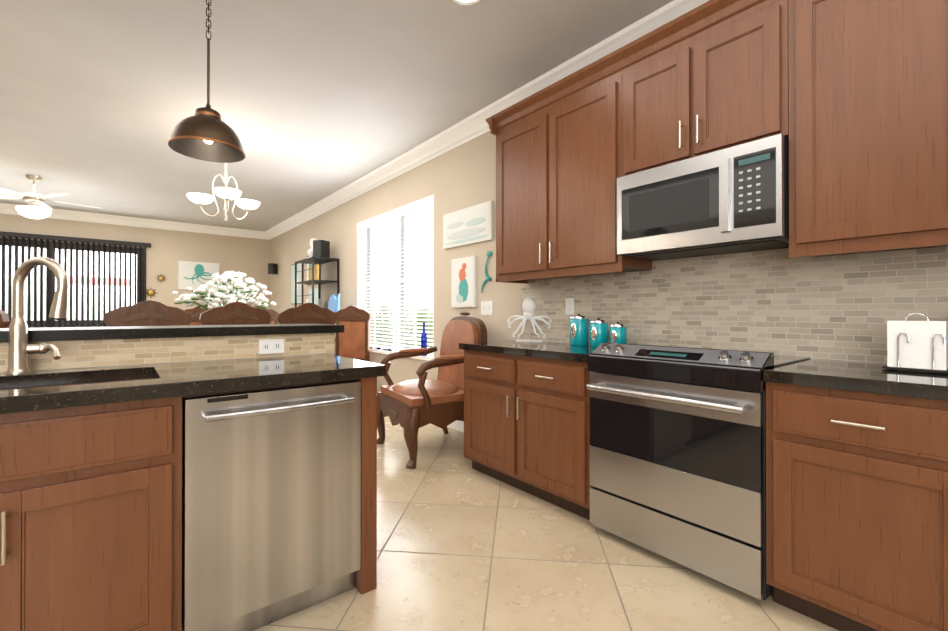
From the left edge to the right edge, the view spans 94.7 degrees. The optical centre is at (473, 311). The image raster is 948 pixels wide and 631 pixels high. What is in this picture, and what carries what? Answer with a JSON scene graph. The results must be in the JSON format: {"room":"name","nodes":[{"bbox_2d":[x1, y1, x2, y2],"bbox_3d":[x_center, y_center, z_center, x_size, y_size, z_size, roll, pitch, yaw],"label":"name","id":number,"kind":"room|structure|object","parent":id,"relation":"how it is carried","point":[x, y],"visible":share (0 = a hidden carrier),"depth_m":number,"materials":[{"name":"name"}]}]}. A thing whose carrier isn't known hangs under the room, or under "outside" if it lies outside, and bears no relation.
{"room":"kitchen","nodes":[
{"label":"kitchen","id":0,"kind":"room"},
{"bbox_2d":[0,213,267,309],"bbox_3d":[-7.254,-0.287,7.512,6.900,2.900,0.200,0,0,-39],"label":"wall","id":1,"kind":"structure","parent":0,"point":[249,256],"depth_m":8.47,"materials":[{"name":"beige paint"}]},
{"bbox_2d":[0,238,143,327],"bbox_3d":[-7.239,-0.017,7.478,2.539,2.360,0.070,0,0,-39],"label":"window","id":2,"kind":"structure","parent":1,"relation":"attached to","point":[85,279],"depth_m":7.73,"materials":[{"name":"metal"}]},
{"bbox_2d":[0,231,150,327],"bbox_3d":[-7.173,-0.077,7.396,2.740,2.420,0.085,0,0,-39],"label":"vertical blinds","id":3,"kind":"object","parent":1,"relation":"attached to","point":[23,236],"visible":0.42,"depth_m":7.57,"materials":[{"name":"grey fabric"}]},
{"bbox_2d":[0,203,263,238],"bbox_3d":[-7.161,-1.662,7.387,6.660,0.150,0.120,0,0,-39],"label":"crown molding","id":4,"kind":"structure","parent":1,"relation":"attached to","point":[5,208],"depth_m":8.13,"materials":[{"name":"white"}]},
{"bbox_2d":[146,288,156,297],"bbox_3d":[-6.127,-0.355,8.284,0.204,0.208,0.022,0,0,-39],"label":"medallion","id":5,"kind":"object","parent":1,"relation":"attached to","point":[150,292],"depth_m":8.28,"materials":[{"name":"gold metal"}]},
{"bbox_2d":[156,274,166,282],"bbox_3d":[-6.004,-0.634,8.385,0.174,0.178,0.022,0,0,-39],"label":"medallion","id":6,"kind":"object","parent":1,"relation":"attached to","point":[161,278],"depth_m":8.38,"materials":[{"name":"gold metal"}]},
{"bbox_2d":[178,261,218,290],"bbox_3d":[-5.511,-0.712,8.762,0.700,0.560,0.048,0,0,-39],"label":"framed picture","id":7,"kind":"object","parent":1,"relation":"attached to","point":[194,275],"visible":0.96,"depth_m":8.71,"materials":[{"name":"white"}]},
{"bbox_2d":[259,339,283,353],"bbox_3d":[-0.991,0.171,2.140,0.115,0.070,0.008,0,0,-39],"label":"outlet","id":8,"kind":"object","parent":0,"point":[269,346],"visible":1,"depth_m":2.14,"materials":[{"name":"white plastic"}]},
{"bbox_2d":[0,0,673,230],"bbox_3d":[-3.104,-1.806,2.386,7.320,0.100,13.400,0,0,-39],"label":"ceiling","id":9,"kind":"structure","parent":0,"point":[312,102],"depth_m":3.36,"materials":[{"name":"paint"}]},
{"bbox_2d":[0,175,101,218],"bbox_3d":[-5.691,-1.472,5.681,1.289,0.544,1.273,0,0,-39],"label":"ceiling fan light","id":10,"kind":"object","parent":9,"relation":"hanging from","point":[36,207],"visible":1,"depth_m":5.57,"materials":[{"name":"silver metal"}]},
{"bbox_2d":[168,0,245,162],"bbox_3d":[-1.408,-1.301,2.315,0.353,0.910,0.353,0,0,-39],"label":"pendant light","id":11,"kind":"object","parent":9,"relation":"hanging from","point":[206,133],"visible":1,"depth_m":2.30,"materials":[{"name":"brown metal"}]},
{"bbox_2d":[187,163,259,220],"bbox_3d":[-2.382,-1.316,4.228,0.638,0.866,0.601,0,0,-39],"label":"dining chandelier","id":12,"kind":"object","parent":9,"relation":"hanging from","point":[226,194],"visible":0.98,"depth_m":4.22,"materials":[{"name":"silver metal"}]},
{"bbox_2d":[453,0,479,4],"bbox_3d":[-0.044,-1.754,2.404,0.189,0.004,0.189,0,0,6],"label":"recessed light","id":13,"kind":"object","parent":9,"relation":"in","point":[465,2],"visible":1,"depth_m":2.46,"materials":[{"name":"white"}]},
{"bbox_2d":[254,416,838,630],"bbox_3d":[-3.104,1.194,2.375,7.320,0.100,13.400,0,0,-39],"label":"floor","id":14,"kind":"structure","parent":0,"point":[462,545],"depth_m":1.90,"materials":[{"name":"tile"}]},
{"bbox_2d":[0,310,9,327],"bbox_3d":[-3.420,0.529,3.146,0.550,1.235,0.499,0,0,-1],"label":"dining chair","id":15,"kind":"object","parent":14,"relation":"on","point":[4,320],"visible":0.04,"depth_m":2.93,"materials":[{"name":"brown wood"}]},
{"bbox_2d":[0,399,181,630],"bbox_3d":[-1.479,0.704,1.329,0.934,0.874,0.623,0,0,-39],"label":"base cabinet","id":16,"kind":"object","parent":14,"relation":"on","point":[91,479],"depth_m":1.25,"materials":[{"name":"brown wood"}]},
{"bbox_2d":[0,323,343,342],"bbox_3d":[-2.168,0.090,1.457,3.416,0.041,0.450,0,0,-39],"label":"countertop","id":17,"kind":"structure","parent":16,"relation":"on","point":[45,334],"depth_m":1.89,"materials":[{"name":"black stone"}]},
{"bbox_2d":[0,355,385,414],"bbox_3d":[-1.865,0.241,1.014,3.330,0.045,0.660,0,0,-39],"label":"countertop","id":18,"kind":"structure","parent":16,"relation":"on","point":[197,376],"depth_m":1.53,"materials":[{"name":"black stone"}]},
{"bbox_2d":[6,257,68,374],"bbox_3d":[-1.540,0.013,1.542,0.170,0.413,0.165,0,0,-39],"label":"faucet","id":19,"kind":"object","parent":18,"relation":"on","point":[20,348],"visible":1,"depth_m":1.53,"materials":[{"name":"silver metal"}]},
{"bbox_2d":[0,375,155,390],"bbox_3d":[-1.463,0.353,1.351,0.796,0.202,0.416,0,0,-39],"label":"sink","id":20,"kind":"object","parent":18,"relation":"in","point":[103,378],"depth_m":1.60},
{"bbox_2d":[103,300,191,326],"bbox_3d":[-2.627,0.531,3.522,0.550,1.235,0.499,0,0,-39],"label":"dining chair","id":21,"kind":"object","parent":14,"relation":"on","point":[149,313],"visible":0.25,"depth_m":3.33,"materials":[{"name":"brown wood"}]},
{"bbox_2d":[184,306,206,324],"bbox_3d":[-3.116,0.536,5.080,0.550,1.235,0.499,0,0,-39],"label":"dining chair","id":22,"kind":"object","parent":14,"relation":"on","point":[196,311],"depth_m":5.19,"materials":[{"name":"brown wood"}]},
{"bbox_2d":[199,301,271,324],"bbox_3d":[-2.161,0.532,3.899,0.550,1.235,0.499,0,0,-39],"label":"dining chair","id":23,"kind":"object","parent":14,"relation":"on","point":[237,313],"visible":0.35,"depth_m":3.70,"materials":[{"name":"brown wood"}]},
{"bbox_2d":[252,306,277,323],"bbox_3d":[-2.649,0.538,5.458,0.550,1.235,0.499,0,0,-39],"label":"dining chair","id":24,"kind":"object","parent":14,"relation":"on","point":[274,314],"visible":0.1,"depth_m":5.72,"materials":[{"name":"brown wood"}]},
{"bbox_2d":[182,381,360,630],"bbox_3d":[-0.855,0.712,1.780,0.592,0.859,0.665,0,0,-39],"label":"dishwasher","id":25,"kind":"object","parent":14,"relation":"on","point":[271,505],"visible":0.96,"depth_m":1.54,"materials":[{"name":"grey metal"}]},
{"bbox_2d":[277,302,337,323],"bbox_3d":[-1.694,0.533,4.277,0.550,1.235,0.499,0,0,-39],"label":"dining chair","id":26,"kind":"object","parent":14,"relation":"on","point":[308,313],"visible":0.31,"depth_m":4.08,"materials":[{"name":"brown wood"}]},
{"bbox_2d":[295,238,338,340],"bbox_3d":[-2.428,0.009,6.720,0.394,2.303,0.824,0,0,-39],"label":"etagere","id":27,"kind":"object","parent":14,"relation":"on","point":[318,252],"visible":0.56,"depth_m":6.52,"materials":[{"name":"grey metal"}]},
{"bbox_2d":[328,294,339,312],"bbox_3d":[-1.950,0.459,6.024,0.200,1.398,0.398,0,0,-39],"label":"fish sculpture","id":28,"kind":"object","parent":27,"relation":"on","point":[334,304],"visible":0.33,"depth_m":5.98,"materials":[{"name":"blue glass"}]},
{"bbox_2d":[336,305,371,361],"bbox_3d":[-1.638,0.538,5.430,0.550,1.235,0.499,0,0,19],"label":"dining chair","id":29,"kind":"object","parent":14,"relation":"on","point":[353,340],"visible":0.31,"depth_m":5.61,"materials":[{"name":"brown wood"}]},
{"bbox_2d":[377,312,487,468],"bbox_3d":[-0.365,0.586,3.679,0.771,1.166,0.838,0,0,-31],"label":"leather armchair","id":30,"kind":"object","parent":14,"relation":"on","point":[412,406],"visible":0.9,"depth_m":3.47,"materials":[{"name":"brown leather"}]},
{"bbox_2d":[459,340,596,519],"bbox_3d":[0.480,0.686,2.900,0.668,0.920,1.123,0,0,-39],"label":"base cabinet","id":31,"kind":"object","parent":14,"relation":"on","point":[527,416],"visible":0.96,"depth_m":2.63,"materials":[{"name":"brown wood"}]},
{"bbox_2d":[507,297,551,340],"bbox_3d":[0.423,0.059,3.354,0.176,0.335,0.319,0,0,-39],"label":"statue","id":32,"kind":"object","parent":31,"relation":"on","point":[529,306],"visible":1,"depth_m":3.33,"materials":[{"name":"white ceramic"}]},
{"bbox_2d":[570,314,587,345],"bbox_3d":[0.706,0.120,2.925,0.127,0.210,0.127,0,0,12],"label":"canister","id":33,"kind":"object","parent":31,"relation":"on","point":[579,329],"depth_m":2.87,"materials":[{"name":"teal ceramic"}]},
{"bbox_2d":[588,316,607,346],"bbox_3d":[0.803,0.133,2.805,0.115,0.184,0.115,0,0,12],"label":"canister","id":34,"kind":"object","parent":31,"relation":"on","point":[598,328],"depth_m":2.76,"materials":[{"name":"teal ceramic"}]},
{"bbox_2d":[609,322,626,343],"bbox_3d":[0.890,0.143,2.695,0.103,0.162,0.104,0,0,12],"label":"canister","id":35,"kind":"object","parent":31,"relation":"on","point":[618,331],"depth_m":2.65,"materials":[{"name":"teal ceramic"}]},
{"bbox_2d":[587,342,810,600],"bbox_3d":[1.064,0.639,2.140,0.715,0.949,0.786,0,0,-39],"label":"range","id":36,"kind":"object","parent":14,"relation":"on","point":[677,454],"visible":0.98,"depth_m":1.88,"materials":[{"name":"silver metal"}]},
{"bbox_2d":[763,379,947,630],"bbox_3d":[1.687,0.703,1.428,0.623,0.874,1.097,0,0,-39],"label":"base cabinet","id":37,"kind":"object","parent":14,"relation":"on","point":[856,496],"depth_m":1.45,"materials":[{"name":"brown wood"}]},
{"bbox_2d":[763,359,947,394],"bbox_3d":[2.195,0.240,0.804,0.639,0.044,2.708,0,0,-39],"label":"countertop","id":38,"kind":"structure","parent":37,"relation":"on","point":[837,373],"depth_m":1.53,"materials":[{"name":"black stone"}]},
{"bbox_2d":[882,313,947,373],"bbox_3d":[1.640,0.113,1.618,0.112,0.217,0.178,0,0,-39],"label":"napkin holder","id":39,"kind":"object","parent":38,"relation":"on","point":[921,346],"visible":1,"depth_m":1.59,"materials":[{"name":"white ceramic"}]},
{"bbox_3d":[-2.638,0.772,4.489,2.050,0.760,1.050,0,0,-39],"label":"dining table","id":40,"kind":"object","parent":14,"relation":"on","visible":0},
{"bbox_2d":[172,271,275,309],"bbox_3d":[-2.544,-0.017,4.499,0.938,0.816,0.946,0,0,-39],"label":"flower arrangement","id":41,"kind":"object","parent":40,"relation":"on","point":[228,285],"visible":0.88,"depth_m":4.37,"materials":[{"name":"white plant"}]},
{"bbox_2d":[268,131,946,391],"bbox_3d":[-0.335,-0.298,4.619,0.200,2.900,13.400,0,0,-39],"label":"wall","id":42,"kind":"structure","parent":0,"point":[463,176],"depth_m":4.56,"materials":[{"name":"beige paint"}]},
{"bbox_2d":[268,263,276,274],"bbox_3d":[-4.165,-0.881,9.059,0.120,0.220,0.170,0,0,16],"label":"wall speaker","id":43,"kind":"object","parent":42,"relation":"attached to","point":[272,268],"visible":1,"depth_m":8.98,"materials":[{"name":"black plastic"}]},
{"bbox_2d":[291,263,302,303],"bbox_3d":[-3.272,-0.510,8.065,0.032,0.750,0.650,0,0,-39],"label":"picture frame","id":44,"kind":"object","parent":42,"relation":"attached to","point":[299,286],"visible":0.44,"depth_m":7.99,"materials":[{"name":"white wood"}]},
{"bbox_2d":[306,256,314,284],"bbox_3d":[-2.784,-0.707,7.463,0.032,0.500,0.400,0,0,-39],"label":"picture frame","id":45,"kind":"object","parent":42,"relation":"attached to","point":[307,274],"visible":0.31,"depth_m":7.55,"materials":[{"name":"brown wood"}]},
{"bbox_2d":[357,194,434,360],"bbox_3d":[-0.956,-0.352,5.358,0.234,1.744,1.950,0,0,-39],"label":"window","id":46,"kind":"structure","parent":42,"relation":"in","point":[361,243],"depth_m":5.36,"materials":[{"name":"white glass"}]},
{"bbox_2d":[370,347,395,351],"bbox_3d":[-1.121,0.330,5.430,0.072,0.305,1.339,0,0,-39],"label":"pebbles","id":47,"kind":"object","parent":46,"relation":"on","point":[388,349],"visible":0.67,"depth_m":5.37,"materials":[{"name":"white stone"}]},
{"bbox_2d":[357,196,432,355],"bbox_3d":[-0.984,-0.361,5.336,0.116,1.686,1.868,0,0,-39],"label":"window shade","id":48,"kind":"object","parent":46,"relation":"attached to","point":[413,207],"visible":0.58,"depth_m":5.28,"materials":[{"name":"white plastic"}]},
{"bbox_2d":[421,322,426,355],"bbox_3d":[-0.541,0.299,4.720,0.068,0.361,0.068,0,0,-39],"label":"bottle","id":49,"kind":"object","parent":46,"relation":"on","point":[423,340],"visible":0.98,"depth_m":4.70,"materials":[{"name":"blue glass"}]},
{"bbox_2d":[447,420,463,432],"bbox_3d":[-2.061,1.105,6.575,0.017,0.110,7.779,0,0,-39],"label":"baseboard","id":50,"kind":"structure","parent":42,"relation":"attached to","point":[457,425],"depth_m":4.19,"materials":[{"name":"white"}]},
{"bbox_2d":[451,256,476,307],"bbox_3d":[-0.099,-0.275,4.141,0.032,0.470,0.360,0,0,-39],"label":"framed picture","id":51,"kind":"object","parent":42,"relation":"attached to","point":[464,282],"visible":1,"depth_m":4.11,"materials":[{"name":"white fabric"}]},
{"bbox_2d":[443,201,492,248],"bbox_3d":[-0.071,-0.800,4.108,0.032,0.340,0.730,0,0,-39],"label":"picture","id":52,"kind":"object","parent":42,"relation":"attached to","point":[469,225],"visible":1,"depth_m":4.06,"materials":[{"name":"white fabric"}]},
{"bbox_2d":[264,0,708,239],"bbox_3d":[-0.460,-1.673,4.524,0.120,0.150,13.000,0,0,-39],"label":"crown molding","id":53,"kind":"structure","parent":42,"relation":"attached to","point":[468,129],"depth_m":3.97,"materials":[{"name":"white"}]},
{"bbox_2d":[481,251,491,292],"bbox_3d":[0.110,-0.353,3.890,0.031,0.367,0.150,0,0,-39],"label":"wall art","id":54,"kind":"object","parent":42,"relation":"attached to","point":[488,254],"visible":1,"depth_m":3.88,"materials":[{"name":"teal paint"}]},
{"bbox_2d":[481,301,492,314],"bbox_3d":[0.114,-0.030,3.894,0.010,0.120,0.160,0,0,-39],"label":"switch plate","id":55,"kind":"object","parent":42,"relation":"attached to","point":[486,307],"visible":1,"depth_m":3.88,"materials":[{"name":"white plastic"}]},
{"bbox_2d":[490,48,651,283],"bbox_3d":[0.621,-0.856,2.985,0.349,1.205,1.068,0,0,-39],"label":"upper cabinet","id":56,"kind":"object","parent":42,"relation":"attached to","point":[559,148],"depth_m":2.78,"materials":[{"name":"brown wood"}]},
{"bbox_2d":[622,0,789,176],"bbox_3d":[1.206,-1.106,2.262,0.349,0.710,0.790,0,0,-39],"label":"upper cabinet","id":57,"kind":"object","parent":42,"relation":"attached to","point":[716,77],"depth_m":2.10,"materials":[{"name":"brown wood"}]},
{"bbox_2d":[617,133,788,260],"bbox_3d":[1.182,-0.524,2.240,0.411,0.434,0.778,0,0,-39],"label":"microwave","id":58,"kind":"object","parent":57,"relation":"attached to","point":[734,199],"visible":0.98,"depth_m":2.06,"materials":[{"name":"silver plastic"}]},
{"bbox_2d":[521,246,947,363],"bbox_3d":[1.843,-0.034,1.757,0.008,0.552,4.630,0,0,-39],"label":"tile backsplash","id":59,"kind":"structure","parent":42,"relation":"attached to","point":[835,307],"depth_m":2.21,"materials":[{"name":"grey tile"}]},
{"bbox_2d":[566,298,573,314],"bbox_3d":[0.694,-0.039,3.165,0.008,0.120,0.075,0,0,-39],"label":"outlet","id":60,"kind":"object","parent":59,"relation":"attached to","point":[569,306],"visible":1,"depth_m":3.14,"materials":[{"name":"white plastic"}]},
{"bbox_2d":[785,0,947,256],"bbox_3d":[1.801,-0.861,1.526,0.349,1.205,1.097,0,0,-39],"label":"upper cabinet","id":61,"kind":"object","parent":42,"relation":"attached to","point":[848,99],"depth_m":1.65,"materials":[{"name":"brown wood"}]}
]}

